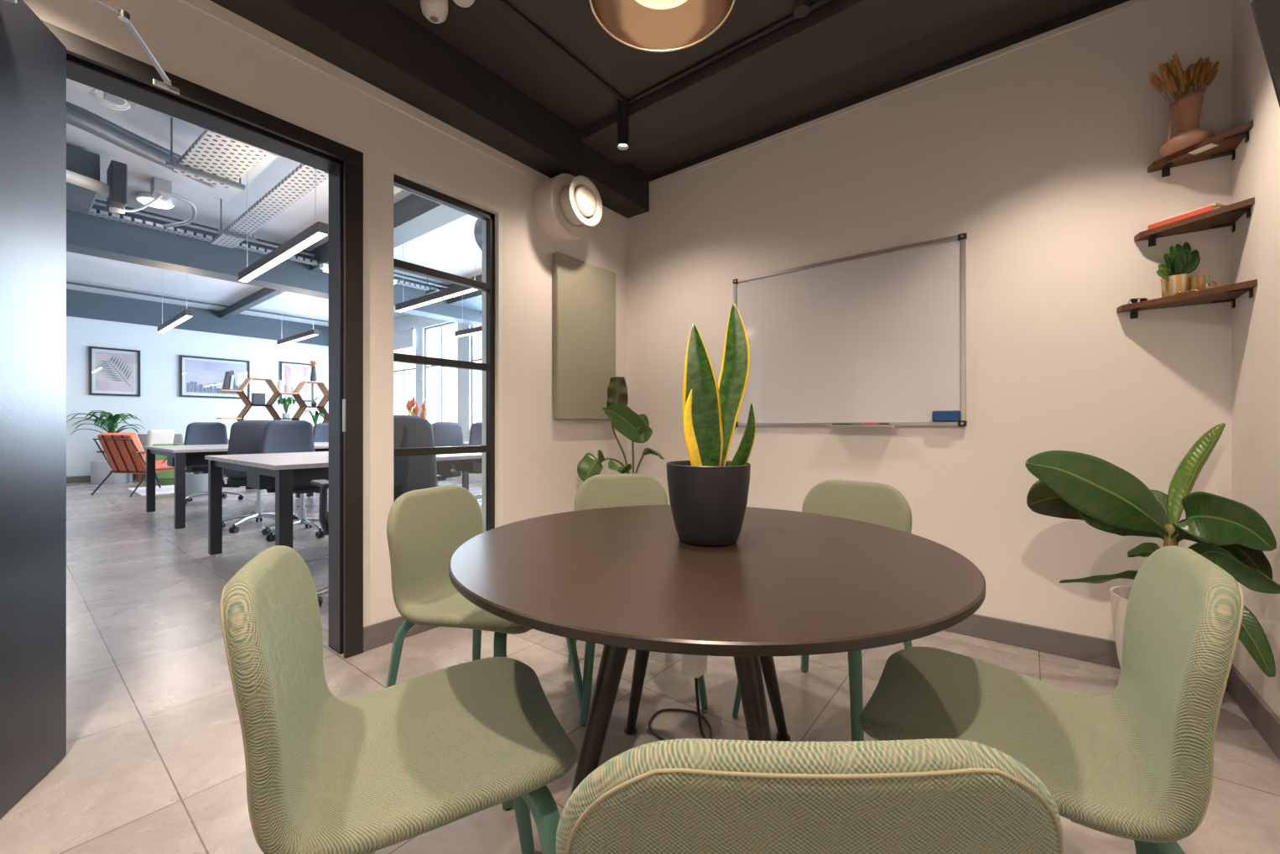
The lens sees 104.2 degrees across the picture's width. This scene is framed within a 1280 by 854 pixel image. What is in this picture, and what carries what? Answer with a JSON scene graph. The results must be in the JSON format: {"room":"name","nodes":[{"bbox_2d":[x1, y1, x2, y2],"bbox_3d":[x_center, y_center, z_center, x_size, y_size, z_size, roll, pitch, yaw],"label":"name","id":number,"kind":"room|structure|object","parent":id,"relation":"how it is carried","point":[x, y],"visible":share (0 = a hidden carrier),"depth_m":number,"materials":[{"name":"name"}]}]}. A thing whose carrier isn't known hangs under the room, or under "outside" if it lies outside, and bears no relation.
{"room":"meeting room","nodes":[
{"label":"meeting room","id":0,"kind":"room"},
{"bbox_2d":[106,160,127,209],"bbox_3d":[-4.708,-2.160,4.485,0.300,0.360,0.100,0,0,38],"label":"control box","id":1,"kind":"object","parent":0,"point":[117,172],"visible":0.87,"depth_m":4.40,"materials":[{"name":"grey metal"}]},
{"bbox_2d":[66,316,328,476],"bbox_3d":[-10.174,-0.487,8.990,0.100,2.975,9.700,0,0,38],"label":"wall","id":2,"kind":"structure","parent":0,"point":[159,405],"depth_m":9.85,"materials":[{"name":"white paint"}]},
{"bbox_2d":[88,346,140,396],"bbox_3d":[-9.824,-1.028,9.329,0.035,0.885,0.665,0,0,38],"label":"picture frame","id":3,"kind":"object","parent":2,"relation":"attached to","point":[112,372],"visible":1,"depth_m":9.31,"materials":[{"name":"black paint"}]},
{"bbox_2d":[95,351,134,391],"bbox_3d":[-9.828,-1.028,9.332,0.002,0.715,0.495,0,0,38],"label":"print","id":4,"kind":"object","parent":3,"relation":"attached to","point":[114,370],"depth_m":9.32,"materials":[{"name":"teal paper"}]},
{"bbox_2d":[66,288,328,346],"bbox_3d":[-10.158,-2.212,8.978,0.140,0.475,9.700,0,0,38],"label":"ceiling beam","id":5,"kind":"structure","parent":2,"relation":"attached to","point":[79,304],"depth_m":10.05,"materials":[{"name":"grey"}]},
{"bbox_2d":[179,354,249,399],"bbox_3d":[-8.923,-1.030,10.488,0.035,0.840,1.140,0,0,38],"label":"picture frame","id":6,"kind":"object","parent":2,"relation":"attached to","point":[200,377],"visible":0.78,"depth_m":10.40,"materials":[{"name":"black paint"}]},
{"bbox_2d":[185,359,244,395],"bbox_3d":[-8.927,-1.030,10.490,0.002,0.670,0.970,0,0,38],"label":"print","id":7,"kind":"object","parent":6,"relation":"attached to","point":[202,377],"depth_m":10.42,"materials":[{"name":"blue"}]},
{"bbox_2d":[280,361,313,401],"bbox_3d":[-8.018,-1.050,11.652,0.035,0.900,0.670,0,0,38],"label":"picture frame","id":8,"kind":"object","parent":2,"relation":"attached to","point":[292,373],"visible":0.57,"depth_m":11.66,"materials":[{"name":"black paint"}]},
{"bbox_2d":[284,365,309,398],"bbox_3d":[-8.021,-1.050,11.655,0.002,0.730,0.500,0,0,38],"label":"print","id":9,"kind":"object","parent":8,"relation":"attached to","point":[293,375],"depth_m":11.66,"materials":[{"name":"white"}]},
{"bbox_2d":[66,78,481,326],"bbox_3d":[-5.990,-2.500,5.736,11.501,0.100,9.700,0,0,38],"label":"ceiling","id":10,"kind":"structure","parent":0,"point":[452,247],"depth_m":5.95,"materials":[{"name":"paint"}]},
{"bbox_2d":[66,145,99,213],"bbox_3d":[-5.409,-2.270,4.366,0.900,0.300,0.850,0,0,38],"label":"air conditioning unit","id":11,"kind":"object","parent":10,"relation":"attached to","point":[79,199],"visible":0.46,"depth_m":4.40,"materials":[{"name":"grey metal"}]},
{"bbox_2d":[66,169,124,213],"bbox_3d":[-4.845,-2.052,4.220,0.134,0.238,0.757,0,0,17],"label":"flexible duct","id":12,"kind":"object","parent":11,"relation":"attached to","point":[73,178],"visible":0.42,"depth_m":4.32,"materials":[{"name":"white metal"}]},
{"bbox_2d":[88,88,137,110],"bbox_3d":[-3.739,-2.352,3.541,0.250,0.197,0.241,0,0,38],"label":"ceiling light","id":13,"kind":"object","parent":10,"relation":"attached to","point":[107,96],"depth_m":3.54,"materials":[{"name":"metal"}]},
{"bbox_2d":[66,101,181,159],"bbox_3d":[-4.148,-2.320,3.756,0.185,0.060,1.692,0,0,20],"label":"pipe","id":14,"kind":"object","parent":10,"relation":"hanging from","point":[74,106],"visible":0.38,"depth_m":3.88,"materials":[{"name":"grey metal"}]},
{"bbox_2d":[66,106,218,187],"bbox_3d":[-4.085,-2.220,3.706,0.235,0.110,1.699,0,0,20],"label":"pipe","id":15,"kind":"object","parent":14,"relation":"attached to","point":[74,117],"visible":0.61,"depth_m":3.80,"materials":[{"name":"grey metal"}]},
{"bbox_2d":[135,192,174,208],"bbox_3d":[-5.176,-2.417,5.318,0.300,0.066,0.300,0,0,38],"label":"round ceiling light","id":16,"kind":"object","parent":10,"relation":"attached to","point":[144,198],"visible":0.91,"depth_m":5.27,"materials":[{"name":"white plastic"}]},
{"bbox_2d":[137,197,171,208],"bbox_3d":[-5.176,-2.386,5.318,0.260,0.004,0.260,0,0,38],"label":"diffuser","id":17,"kind":"object","parent":16,"relation":"attached to","point":[161,203],"depth_m":5.31,"materials":[{"name":"white"}]},
{"bbox_2d":[150,176,171,200],"bbox_3d":[-4.796,-2.385,4.991,0.200,0.130,0.130,0,0,38],"label":"junction box","id":18,"kind":"object","parent":10,"relation":"attached to","point":[158,186],"visible":0.98,"depth_m":4.94,"materials":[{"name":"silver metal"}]},
{"bbox_2d":[157,268,192,333],"bbox_3d":[-6.317,-1.915,6.750,1.800,1.071,0.066,0,0,38],"label":"linear light","id":19,"kind":"object","parent":10,"relation":"hanging from","point":[186,314],"visible":0.87,"depth_m":6.62,"materials":[{"name":"grey metal"}]},
{"bbox_2d":[158,315,192,333],"bbox_3d":[-6.317,-1.382,6.750,1.788,0.005,0.056,0,0,38],"label":"diffuser","id":20,"kind":"object","parent":19,"relation":"attached to","point":[180,319],"depth_m":6.69,"materials":[{"name":"beige plastic"}]},
{"bbox_2d":[66,280,328,322],"bbox_3d":[-8.779,-2.400,9.235,0.040,0.040,5.800,0,0,38],"label":"conduit","id":21,"kind":"object","parent":10,"relation":"attached to","point":[67,282],"visible":0.8,"depth_m":9.36,"materials":[{"name":"grey metal"}]},
{"bbox_2d":[166,117,284,190],"bbox_3d":[-3.228,-2.257,3.872,1.251,0.386,0.500,0,0,36],"label":"cable tray","id":22,"kind":"object","parent":10,"relation":"hanging from","point":[214,158],"visible":0.59,"depth_m":3.91,"materials":[{"name":"metal"}]},
{"bbox_2d":[171,129,268,188],"bbox_3d":[-3.228,-2.114,3.872,1.251,0.032,0.364,0,0,36],"label":"tray","id":23,"kind":"object","parent":22,"relation":"on","point":[212,154],"depth_m":3.90,"materials":[{"name":"metal"}]},
{"bbox_2d":[219,287,285,318],"bbox_3d":[-6.776,-2.375,8.969,5.210,0.150,0.120,0,0,38],"label":"ceiling beam","id":24,"kind":"structure","parent":10,"relation":"attached to","point":[263,294],"depth_m":9.34,"materials":[{"name":"grey"}]},
{"bbox_2d":[72,208,459,297],"bbox_3d":[-4.833,-2.307,6.166,0.280,0.286,6.800,0,0,38],"label":"cable tray","id":25,"kind":"object","parent":10,"relation":"hanging from","point":[95,212],"visible":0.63,"depth_m":5.74,"materials":[{"name":"metal"}]},
{"bbox_2d":[210,163,328,248],"bbox_3d":[-3.294,-2.267,4.601,4.051,0.366,0.354,0,0,38],"label":"cable tray","id":26,"kind":"object","parent":10,"relation":"hanging from","point":[304,178],"visible":0.59,"depth_m":4.77,"materials":[{"name":"metal"}]},
{"bbox_2d":[66,198,481,325],"bbox_3d":[-5.914,-2.180,5.550,0.350,0.540,9.500,0,0,38],"label":"ceiling beam","id":27,"kind":"structure","parent":10,"relation":"attached to","point":[86,234],"depth_m":6.04,"materials":[{"name":"grey"}]},
{"bbox_2d":[238,221,327,282],"bbox_3d":[-3.020,-1.915,4.148,1.920,1.071,0.066,0,0,38],"label":"linear light","id":28,"kind":"object","parent":10,"relation":"hanging from","point":[319,230],"visible":0.86,"depth_m":3.97,"materials":[{"name":"grey"}]},
{"bbox_2d":[276,296,318,345],"bbox_3d":[-5.471,-1.915,7.942,1.610,1.071,0.066,0,0,38],"label":"linear light","id":29,"kind":"object","parent":10,"relation":"hanging from","point":[314,332],"visible":0.94,"depth_m":7.77,"materials":[{"name":"grey metal"}]},
{"bbox_2d":[277,333,317,345],"bbox_3d":[-5.471,-1.382,7.942,1.598,0.005,0.056,0,0,38],"label":"diffuser","id":30,"kind":"object","parent":29,"relation":"attached to","point":[306,335],"depth_m":7.91,"materials":[{"name":"beige plastic"}]},
{"bbox_2d":[310,193,467,274],"bbox_3d":[-2.382,-2.315,5.407,5.400,0.270,0.290,0,0,38],"label":"ceiling beam","id":31,"kind":"structure","parent":10,"relation":"attached to","point":[414,215],"depth_m":5.34,"materials":[{"name":"grey"}]},
{"bbox_2d":[395,278,481,312],"bbox_3d":[-2.227,-1.915,5.444,1.700,1.071,0.066,0,0,38],"label":"linear light","id":32,"kind":"object","parent":10,"relation":"hanging from","point":[456,290],"visible":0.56,"depth_m":5.42,"materials":[{"name":"grey plastic"}]},
{"bbox_2d":[395,288,478,312],"bbox_3d":[-2.227,-1.382,5.444,1.688,0.005,0.056,0,0,38],"label":"diffuser","id":33,"kind":"object","parent":32,"relation":"attached to","point":[461,291],"depth_m":5.42,"materials":[{"name":"beige plastic"}]},
{"bbox_2d":[447,274,481,311],"bbox_3d":[-0.974,-2.285,7.218,5.400,0.330,0.700,0,0,38],"label":"ceiling beam","id":34,"kind":"structure","parent":10,"relation":"attached to","point":[472,300],"depth_m":8.42,"materials":[{"name":"grey"}]},
{"bbox_2d":[93,201,451,288],"bbox_3d":[-4.890,-2.360,6.337,0.036,0.036,6.000,0,0,38],"label":"conduit","id":35,"kind":"object","parent":34,"relation":"attached to","point":[97,203],"visible":0.39,"depth_m":5.96,"materials":[{"name":"silver metal"}]},
{"bbox_2d":[23,0,627,626],"bbox_3d":[-1.450,-0.750,2.078,0.160,3.500,9.500,0,0,38],"label":"wall","id":36,"kind":"structure","parent":0,"point":[543,454],"depth_m":2.30,"materials":[{"name":"white paint"}]},
{"bbox_2d":[0,0,66,816],"bbox_3d":[-1.555,-0.078,1.133,0.108,2.144,0.840,0,0,-25],"label":"door","id":37,"kind":"structure","parent":36,"relation":"in","point":[33,59],"depth_m":1.36,"materials":[{"name":"grey paint"}]},
{"bbox_2d":[4,0,180,94],"bbox_3d":[-1.546,-1.133,1.389,0.154,0.122,0.681,0,0,-3],"label":"door closer","id":38,"kind":"object","parent":37,"relation":"attached to","point":[122,14],"depth_m":1.53,"materials":[{"name":"silver metal"}]},
{"bbox_2d":[41,20,363,658],"bbox_3d":[-1.609,-0.107,1.866,0.188,2.215,1.010,0,0,38],"label":"door frame","id":39,"kind":"structure","parent":36,"relation":"attached to","point":[89,63],"depth_m":2.16,"materials":[{"name":"black paint"}]},
{"bbox_2d":[363,615,437,651],"bbox_3d":[-1.271,0.946,2.166,0.014,0.108,3.860,0,0,38],"label":"baseboard","id":40,"kind":"structure","parent":36,"relation":"attached to","point":[381,633],"depth_m":2.28,"materials":[{"name":"grey"}]},
{"bbox_2d":[180,0,628,225],"bbox_3d":[-1.274,-1.496,2.169,0.006,0.008,3.860,0,0,38],"label":"trim","id":41,"kind":"structure","parent":36,"relation":"attached to","point":[184,1],"depth_m":2.17,"materials":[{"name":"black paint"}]},
{"bbox_2d":[393,164,503,532],"bbox_3d":[-1.026,-0.265,2.623,0.159,1.930,0.617,0,0,38],"label":"window","id":42,"kind":"structure","parent":36,"relation":"in","point":[491,285],"depth_m":2.80,"materials":[{"name":"black paint"}]},
{"bbox_2d":[473,139,602,249],"bbox_3d":[-0.681,-1.480,3.253,0.931,0.639,0.374,0,0,38],"label":"wall light","id":43,"kind":"object","parent":36,"relation":"attached to","point":[580,200],"visible":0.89,"depth_m":2.97,"materials":[{"name":"white metal"}]},
{"bbox_2d":[552,251,615,420],"bbox_3d":[-0.357,-0.565,3.310,0.052,1.040,0.557,0,0,38],"label":"acoustic panel","id":44,"kind":"object","parent":36,"relation":"attached to","point":[584,293],"visible":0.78,"depth_m":3.24,"materials":[{"name":"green fabric"}]},
{"bbox_2d":[393,314,481,480],"bbox_3d":[-2.877,-0.725,9.332,11.000,3.450,0.200,0,0,38],"label":"window","id":45,"kind":"structure","parent":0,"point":[418,323],"depth_m":9.74,"materials":[{"name":"white"}]},
{"bbox_2d":[393,327,414,350],"bbox_3d":[-5.850,-1.935,11.454,2.460,0.430,0.060,0,0,38],"label":"roller blind","id":46,"kind":"object","parent":45,"relation":"attached to","point":[403,339],"visible":0.35,"depth_m":10.94,"materials":[{"name":"white fabric"}]},
{"bbox_2d":[425,322,457,421],"bbox_3d":[-4.077,-1.008,10.151,1.360,2.185,0.160,0,0,38],"label":"window","id":47,"kind":"structure","parent":45,"relation":"attached to","point":[442,325],"depth_m":10.20,"materials":[{"name":"grey metal"}]},
{"bbox_2d":[0,473,1279,853],"bbox_3d":[-4.061,1.050,4.552,16.000,0.100,10.200,0,0,38],"label":"floor","id":48,"kind":"structure","parent":0,"point":[153,762],"depth_m":1.84,"materials":[{"name":"tile"}]},
{"bbox_2d":[66,410,145,483],"bbox_3d":[-9.482,0.355,8.887,0.936,1.290,0.908,0,0,-30],"label":"dracaena","id":49,"kind":"object","parent":48,"relation":"on","point":[100,470],"visible":0.8,"depth_m":8.75,"materials":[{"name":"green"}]},
{"bbox_2d":[90,459,132,483],"bbox_3d":[-9.461,0.800,8.929,0.520,0.400,0.520,0,0,38],"label":"pot","id":50,"kind":"object","parent":48,"relation":"on","point":[100,470],"depth_m":8.71,"materials":[{"name":"grey ceramic"}]},
{"bbox_2d":[126,484,174,495],"bbox_3d":[-7.497,0.996,8.010,1.370,0.008,0.900,0,0,38],"label":"rug","id":51,"kind":"object","parent":48,"relation":"on","point":[164,489],"visible":0.5,"depth_m":7.80,"materials":[{"name":"white fabric"}]},
{"bbox_2d":[90,432,190,496],"bbox_3d":[-7.544,0.542,7.613,0.744,0.914,0.900,0,0,11],"label":"armchair","id":52,"kind":"object","parent":51,"relation":"on","point":[125,453],"visible":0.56,"depth_m":7.30,"materials":[{"name":"orange leather"}]},
{"bbox_2d":[97,432,145,470],"bbox_3d":[-7.596,0.370,7.345,0.620,0.570,0.286,0,0,11],"label":"cushion","id":53,"kind":"object","parent":52,"relation":"on","point":[119,450],"depth_m":7.28,"materials":[{"name":"orange fabric"}]},
{"bbox_2d":[113,459,174,473],"bbox_3d":[-7.525,0.612,7.711,0.620,0.165,0.660,0,0,11],"label":"seat cushion","id":54,"kind":"object","parent":52,"relation":"on","point":[119,468],"depth_m":7.39,"materials":[{"name":"orange fabric"}]},
{"bbox_2d":[132,433,182,482],"bbox_3d":[-9.137,0.570,9.552,0.833,0.860,0.790,0,0,38],"label":"lounge chair","id":55,"kind":"object","parent":48,"relation":"on","point":[178,438],"visible":0.17,"depth_m":9.55,"materials":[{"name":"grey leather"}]},
{"bbox_2d":[145,429,174,446],"bbox_3d":[-9.049,0.225,9.398,0.166,0.353,0.400,0,0,19],"label":"cushion","id":56,"kind":"object","parent":55,"relation":"on","point":[153,436],"visible":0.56,"depth_m":9.34,"materials":[{"name":"beige fabric"}]},
{"bbox_2d":[150,442,193,484],"bbox_3d":[-8.262,0.650,8.890,0.759,0.700,0.690,0,0,38],"label":"tub chair","id":57,"kind":"object","parent":48,"relation":"on","point":[166,477],"visible":0.24,"depth_m":8.59,"materials":[{"name":"green fabric"}]},
{"bbox_2d":[161,443,208,496],"bbox_3d":[-6.500,0.611,7.325,0.678,0.778,0.647,0,0,11],"label":"potted plant","id":58,"kind":"object","parent":48,"relation":"on","point":[197,481],"visible":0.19,"depth_m":7.19,"materials":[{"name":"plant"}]},
{"bbox_2d":[183,421,243,504],"bbox_3d":[-5.726,0.467,6.656,0.651,1.064,0.661,0,0,38],"label":"office chair","id":59,"kind":"object","parent":48,"relation":"on","point":[197,433],"visible":0.48,"depth_m":6.77,"materials":[{"name":"grey fabric"}]},
{"bbox_2d":[143,442,328,530],"bbox_3d":[-4.605,0.610,5.888,1.600,0.780,1.600,0,0,38],"label":"desk","id":60,"kind":"object","parent":48,"relation":"on","point":[179,457],"visible":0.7,"depth_m":5.25,"materials":[{"name":"grey wood"}]},
{"bbox_2d":[166,456,208,466],"bbox_3d":[-4.605,0.360,5.888,0.280,0.120,1.400,0,0,38],"label":"basket","id":61,"kind":"object","parent":60,"relation":"on","point":[189,461],"depth_m":5.38,"materials":[{"name":"black metal"}]},
{"bbox_2d":[222,420,297,532],"bbox_3d":[-3.840,0.467,5.019,0.661,1.064,0.651,0,0,-38],"label":"office chair","id":62,"kind":"object","parent":48,"relation":"on","point":[246,436],"visible":0.35,"depth_m":4.74,"materials":[{"name":"grey fabric"}]},
{"bbox_2d":[216,377,328,422],"bbox_3d":[-6.179,0.086,9.159,0.320,1.851,2.438,0,0,38],"label":"shelf","id":63,"kind":"object","parent":48,"relation":"on","point":[320,407],"visible":0.36,"depth_m":8.83,"materials":[{"name":"brown wood"}]},
{"bbox_2d":[260,420,324,541],"bbox_3d":[-3.151,0.467,4.657,0.651,1.064,0.661,0,0,29],"label":"office chair","id":64,"kind":"object","parent":48,"relation":"on","point":[278,436],"visible":0.5,"depth_m":4.69,"materials":[{"name":"grey fabric"}]},
{"bbox_2d":[204,451,481,556],"bbox_3d":[-2.229,0.610,3.976,1.600,0.780,1.600,0,0,38],"label":"desk","id":65,"kind":"object","parent":48,"relation":"on","point":[280,471],"visible":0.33,"depth_m":3.48,"materials":[{"name":"grey wood"}]},
{"bbox_2d":[246,465,450,489],"bbox_3d":[-2.229,0.360,3.976,0.280,0.120,1.400,0,0,38],"label":"basket","id":66,"kind":"object","parent":65,"relation":"on","point":[258,481],"depth_m":3.50,"materials":[{"name":"black metal"}]},
{"bbox_2d":[310,415,441,607],"bbox_3d":[-1.526,0.467,2.913,0.651,1.064,0.661,0,0,44],"label":"office chair","id":67,"kind":"object","parent":48,"relation":"on","point":[411,472],"visible":0.31,"depth_m":2.74,"materials":[{"name":"grey fabric"}]},
{"bbox_2d":[219,545,577,853],"bbox_3d":[-0.386,0.602,0.875,0.504,0.795,0.457,0,0,-25],"label":"dining chair","id":68,"kind":"object","parent":48,"relation":"on","point":[326,772],"visible":1,"depth_m":0.77,"materials":[{"name":"green fabric"}]},
{"bbox_2d":[431,421,463,486],"bbox_3d":[-2.685,0.467,6.587,0.651,1.064,0.661,0,0,38],"label":"office chair","id":69,"kind":"object","parent":48,"relation":"on","point":[445,434],"visible":0.25,"depth_m":6.37,"materials":[{"name":"grey fabric"}]},
{"bbox_2d":[468,421,481,499],"bbox_3d":[-1.914,0.467,6.396,0.661,1.064,0.651,0,0,-28],"label":"office chair","id":70,"kind":"object","parent":48,"relation":"on","point":[476,429],"visible":0.12,"depth_m":6.53,"materials":[{"name":"grey fabric"}]},
{"bbox_2d":[385,484,582,810],"bbox_3d":[-0.488,0.602,1.595,0.504,0.795,0.457,0,0,22],"label":"dining chair","id":71,"kind":"object","parent":48,"relation":"on","point":[425,527],"visible":0.58,"depth_m":1.55,"materials":[{"name":"green fabric"}]},
{"bbox_2d":[577,376,664,481],"bbox_3d":[-0.126,0.336,3.167,0.541,1.321,0.301,0,0,-5],"label":"plant","id":72,"kind":"object","parent":48,"relation":"on","point":[636,428],"visible":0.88,"depth_m":3.14,"materials":[{"name":"green plant"}]},
{"bbox_2d":[567,473,707,726],"bbox_3d":[-0.033,0.602,1.955,0.457,0.795,0.504,0,0,-13],"label":"dining chair","id":73,"kind":"object","parent":48,"relation":"on","point":[601,491],"visible":0.23,"depth_m":2.13,"materials":[{"name":"green fabric"}]},
{"bbox_2d":[448,504,985,795],"bbox_3d":[0.145,0.637,1.200,1.130,0.725,1.130,0,0,38],"label":"round table","id":74,"kind":"object","parent":48,"relation":"on","point":[619,579],"visible":0.9,"depth_m":0.92,"materials":[{"name":"brown wood"}]},
{"bbox_2d":[648,654,712,740],"bbox_3d":[0.162,0.660,1.547,0.204,0.679,0.441,0,0,-16],"label":"power cable","id":75,"kind":"object","parent":74,"relation":"hanging from","point":[695,666],"visible":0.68,"depth_m":1.35,"materials":[{"name":"white plastic"}]},
{"bbox_2d":[666,301,755,546],"bbox_3d":[0.169,-0.025,1.207,0.210,0.600,0.202,0,0,5],"label":"snake plant","id":76,"kind":"object","parent":74,"relation":"on","point":[708,492],"visible":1,"depth_m":1.18,"materials":[{"name":"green plant"}]},
{"bbox_2d":[555,738,1063,853],"bbox_3d":[0.145,0.626,0.623,0.489,0.748,0.489,0,0,0],"label":"dining chair","id":77,"kind":"object","parent":48,"relation":"on","point":[681,795],"visible":1,"depth_m":0.39,"materials":[{"name":"fabric"}]},
{"bbox_2d":[732,479,912,741],"bbox_3d":[0.649,0.602,1.725,0.504,0.795,0.457,0,0,-42],"label":"dining chair","id":78,"kind":"object","parent":48,"relation":"on","point":[871,502],"visible":0.27,"depth_m":1.80,"materials":[{"name":"green fabric"}]},
{"bbox_2d":[858,546,1243,853],"bbox_3d":[0.693,0.602,0.919,0.504,0.795,0.457,0,0,36],"label":"dining chair","id":79,"kind":"object","parent":48,"relation":"on","point":[1135,762],"visible":0.91,"depth_m":0.81,"materials":[{"name":"green fabric"}]},
{"bbox_2d":[1025,422,1279,676],"bbox_3d":[1.750,0.491,1.779,0.608,1.010,0.480,0,0,38],"label":"rubber plant","id":80,"kind":"object","parent":48,"relation":"on","point":[1230,533],"visible":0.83,"depth_m":1.73,"materials":[{"name":"green plant"}]},
{"bbox_2d":[384,0,1101,176],"bbox_3d":[-0.135,-1.850,1.283,3.209,0.100,4.060,0,0,38],"label":"ceiling","id":81,"kind":"structure","parent":0,"point":[485,31],"depth_m":2.36,"materials":[{"name":"black paint"}]},
{"bbox_2d":[210,0,649,218],"bbox_3d":[-1.197,-1.673,2.109,0.200,0.255,3.860,0,0,38],"label":"ceiling beam","id":82,"kind":"structure","parent":81,"relation":"attached to","point":[373,41],"depth_m":2.34,"materials":[{"name":"grey"}]},
{"bbox_2d":[420,0,447,23],"bbox_3d":[-0.864,-1.755,2.091,0.110,0.090,0.110,0,0,38],"label":"sensor","id":83,"kind":"object","parent":81,"relation":"attached to","point":[436,11],"visible":1,"depth_m":2.07,"materials":[{"name":"white plastic"}]},
{"bbox_2d":[494,0,623,100],"bbox_3d":[-1.046,-1.787,1.498,0.021,0.022,3.080,0,0,38],"label":"conduit","id":84,"kind":"object","parent":81,"relation":"attached to","point":[502,2],"visible":1,"depth_m":2.33,"materials":[{"name":"grey metal"}]},
{"bbox_2d":[617,96,628,150],"bbox_3d":[-0.094,-1.671,2.746,0.062,0.257,0.062,0,0,38],"label":"ceiling spotlight","id":85,"kind":"object","parent":81,"relation":"hanging from","point":[622,106],"visible":0.98,"depth_m":2.72,"materials":[{"name":"black paint"}]},
{"bbox_2d":[588,0,735,52],"bbox_3d":[0.056,-1.433,1.236,0.368,0.734,0.368,0,0,38],"label":"pendant lamp","id":86,"kind":"object","parent":81,"relation":"hanging from","point":[595,5],"visible":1,"depth_m":1.33,"materials":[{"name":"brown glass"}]},
{"bbox_2d":[629,0,832,103],"bbox_3d":[0.867,-1.787,2.018,2.330,0.022,0.021,0,0,38],"label":"conduit","id":87,"kind":"object","parent":81,"relation":"attached to","point":[817,4],"visible":1,"depth_m":2.36,"materials":[{"name":"grey metal"}]},
{"bbox_2d":[580,0,1011,165],"bbox_3d":[0.836,-1.768,2.321,2.750,0.065,0.370,0,0,38],"label":"ceiling beam","id":88,"kind":"structure","parent":81,"relation":"attached to","point":[839,36],"depth_m":2.39,"materials":[{"name":"black metal"}]},
{"bbox_2d":[627,0,1232,640],"bbox_3d":[1.143,-0.400,2.797,3.050,2.800,0.100,0,0,38],"label":"wall","id":89,"kind":"structure","parent":0,"point":[1041,153],"depth_m":2.29,"materials":[{"name":"white paint"}]},
{"bbox_2d":[733,233,967,426],"bbox_3d":[1.062,-0.465,2.748,1.237,0.931,0.078,0,0,38],"label":"whiteboard","id":90,"kind":"object","parent":89,"relation":"attached to","point":[878,336],"visible":0.86,"depth_m":2.68,"materials":[{"name":"white ceramic"}]},
{"bbox_2d":[649,0,1130,182],"bbox_3d":[1.151,-1.778,2.726,2.750,0.043,0.004,0,0,38],"label":"trim","id":91,"kind":"structure","parent":89,"relation":"attached to","point":[1102,5],"depth_m":2.53,"materials":[{"name":"grey"}]},
{"bbox_2d":[648,0,1149,185],"bbox_3d":[1.071,-1.732,2.786,2.950,0.008,0.006,0,0,38],"label":"trim","id":92,"kind":"structure","parent":89,"relation":"attached to","point":[1142,1],"depth_m":2.48,"materials":[{"name":"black paint"}]},
{"bbox_2d":[943,613,1227,692],"bbox_3d":[1.074,0.946,2.779,2.936,0.108,0.014,0,0,38],"label":"baseboard","id":93,"kind":"structure","parent":89,"relation":"attached to","point":[1089,648],"depth_m":2.22,"materials":[{"name":"grey"}]},
{"bbox_2d":[1116,279,1257,318],"bbox_3d":[2.031,-0.471,1.876,0.317,0.052,0.265,0,0,38],"label":"corner shelf","id":94,"kind":"object","parent":89,"relation":"attached to","point":[1229,293],"visible":1,"depth_m":1.86,"materials":[{"name":"brown wood"}]},
{"bbox_2d":[1155,241,1200,297],"bbox_3d":[2.061,-0.605,1.910,0.127,0.216,0.102,0,0,38],"label":"potted plant","id":95,"kind":"object","parent":94,"relation":"on","point":[1180,262],"visible":0.98,"depth_m":1.90,"materials":[{"name":"green plant"}]},
{"bbox_2d":[1134,197,1254,246],"bbox_3d":[2.059,-0.756,1.870,0.265,0.052,0.240,0,0,38],"label":"corner shelf","id":96,"kind":"object","parent":89,"relation":"attached to","point":[1227,215],"visible":1,"depth_m":1.86,"materials":[{"name":"brown wood"}]},
{"bbox_2d":[1147,204,1222,229],"bbox_3d":[2.081,-0.791,1.897,0.085,0.018,0.190,0,0,-13],"label":"book","id":97,"kind":"object","parent":96,"relation":"on","point":[1211,207],"visible":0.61,"depth_m":1.87,"materials":[{"name":"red paper"}]},
{"bbox_2d":[1147,119,1253,176],"bbox_3d":[2.079,-1.026,1.864,0.226,0.052,0.225,0,0,38],"label":"corner shelf","id":98,"kind":"object","parent":89,"relation":"attached to","point":[1225,143],"visible":1,"depth_m":1.86,"materials":[{"name":"brown wood"}]},
{"bbox_2d":[1158,87,1215,157],"bbox_3d":[2.081,-1.163,1.897,0.147,0.222,0.147,0,0,38],"label":"jug vase","id":99,"kind":"object","parent":98,"relation":"on","point":[1188,133],"visible":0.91,"depth_m":1.87,"materials":[{"name":"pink ceramic"}]},
{"bbox_2d":[1149,49,1221,109],"bbox_3d":[2.079,-1.294,1.895,0.255,0.244,0.076,0,0,-1],"label":"wheat","id":100,"kind":"object","parent":99,"relation":"in","point":[1173,75],"visible":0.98,"depth_m":1.88,"materials":[{"name":"brown plant"}]},
{"bbox_2d":[1232,0,1279,718],"bbox_3d":[1.092,-0.400,0.329,0.100,2.800,3.860,0,0,38],"label":"wall","id":101,"kind":"structure","parent":0,"point":[1256,166],"depth_m":1.67,"materials":[{"name":"white paint"}]},
{"bbox_2d":[1227,664,1279,759],"bbox_3d":[1.043,0.946,0.358,0.014,0.108,3.846,0,0,38],"label":"baseboard","id":102,"kind":"structure","parent":101,"relation":"attached to","point":[1261,716],"depth_m":1.65,"materials":[{"name":"grey"}]},
{"bbox_2d":[1250,0,1279,107],"bbox_3d":[1.437,-0.903,0.960,0.130,0.518,0.920,0,0,38],"label":"television","id":103,"kind":"object","parent":101,"relation":"attached to","point":[1266,13],"visible":1,"depth_m":1.31,"materials":[{"name":"black"}]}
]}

